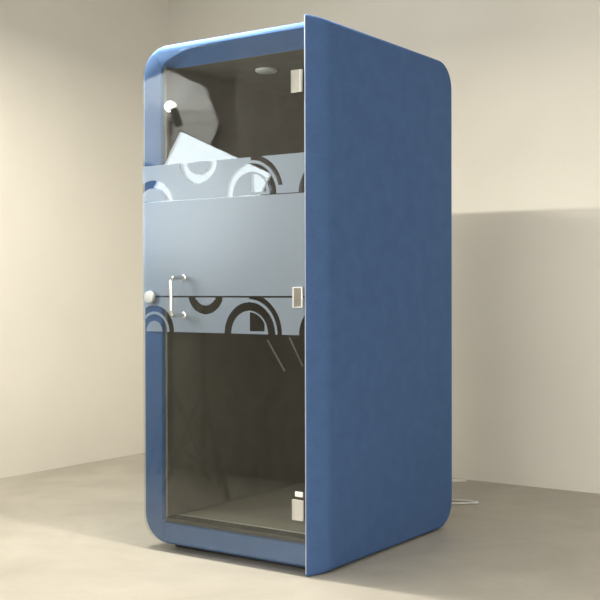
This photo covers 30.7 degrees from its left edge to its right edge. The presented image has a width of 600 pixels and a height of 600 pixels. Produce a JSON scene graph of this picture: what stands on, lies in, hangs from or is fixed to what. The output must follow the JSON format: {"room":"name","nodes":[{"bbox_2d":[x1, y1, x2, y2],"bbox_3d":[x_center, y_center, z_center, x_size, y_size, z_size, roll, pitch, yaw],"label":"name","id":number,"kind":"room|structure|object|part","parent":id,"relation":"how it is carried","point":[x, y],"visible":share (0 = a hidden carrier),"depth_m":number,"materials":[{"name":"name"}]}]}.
{"room":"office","nodes":[
{"label":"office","id":0,"kind":"room"},
{"bbox_2d":[0,0,168,477],"bbox_3d":[-2.105,-0.523,6.263,0.150,3.200,4.200,0,1,35],"label":"wall","id":1,"kind":"structure","parent":0,"point":[72,151],"depth_m":7.04,"materials":[{"name":"paint"}]},
{"bbox_2d":[0,452,599,599],"bbox_3d":[0.023,1.182,2.519,8.030,0.150,8.050,0,1,35],"label":"floor","id":2,"kind":"structure","parent":0,"point":[80,531],"depth_m":4.69,"materials":[{"name":"concrete"}]},
{"bbox_2d":[143,14,451,576],"bbox_3d":[-0.007,-0.022,4.977,0.930,2.213,1.280,0,1,35],"label":"booth","id":3,"kind":"object","parent":2,"relation":"on","point":[297,177],"visible":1,"depth_m":4.74,"materials":[{"name":"blue fabric"}]},
{"bbox_3d":[-0.648,-0.013,4.734,0.054,0.054,0.031,0,1,35],"label":"door knob","id":4,"kind":"part","parent":3,"relation":"part of","materials":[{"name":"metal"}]},
{"bbox_3d":[-0.518,-0.015,4.608,0.018,0.176,0.091,0,1,35],"label":"pull handle","id":5,"kind":"part","parent":3,"relation":"part of","materials":[{"name":"silver metal"}]},
{"bbox_3d":[-0.013,-0.026,5.015,0.877,2.168,1.130,0,1,35],"label":"frame","id":6,"kind":"part","parent":3,"relation":"part of","materials":[{"name":"blue fabric"}]},
{"bbox_2d":[255,67,276,73],"bbox_3d":[-0.147,-1.000,4.775,0.096,0.013,0.096,0,1,35],"label":"ceiling light","id":7,"kind":"object","parent":3,"relation":"on","point":[261,70],"depth_m":4.75,"materials":[{"name":"white plastic"}]},
{"bbox_3d":[-0.014,-0.860,4.292,0.051,0.088,0.003,0,1,35],"label":"hinge frame","id":8,"kind":"part","parent":3,"relation":"part of","materials":[{"name":"grey metal"}]},
{"bbox_3d":[-0.010,0.828,4.307,0.051,0.081,0.003,0,1,35],"label":"hinge frame","id":9,"kind":"part","parent":3,"relation":"part of","materials":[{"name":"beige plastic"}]},
{"bbox_3d":[-0.010,-0.011,4.298,0.046,0.081,0.003,0,1,35],"label":"hinge frame","id":10,"kind":"part","parent":3,"relation":"part of","materials":[{"name":"metal"}]},
{"bbox_3d":[0.380,-0.021,4.765,0.052,2.213,1.186,0,1,35],"label":"panel","id":11,"kind":"part","parent":3,"relation":"part of","materials":[{"name":"blue fabric"}]},
{"bbox_2d":[452,479,478,504],"bbox_3d":[0.710,0.992,6.139,0.580,0.162,1.270,0,1,9],"label":"power cable","id":12,"kind":"object","parent":2,"relation":"on","point":[453,480],"visible":0.37,"depth_m":5.81,"materials":[{"name":"white plastic"}]},
{"bbox_2d":[169,0,599,493],"bbox_3d":[2.327,-0.527,5.649,7.830,3.200,0.150,0,1,35],"label":"wall","id":13,"kind":"structure","parent":0,"point":[524,75],"depth_m":6.31,"materials":[{"name":"paint"}]}
]}

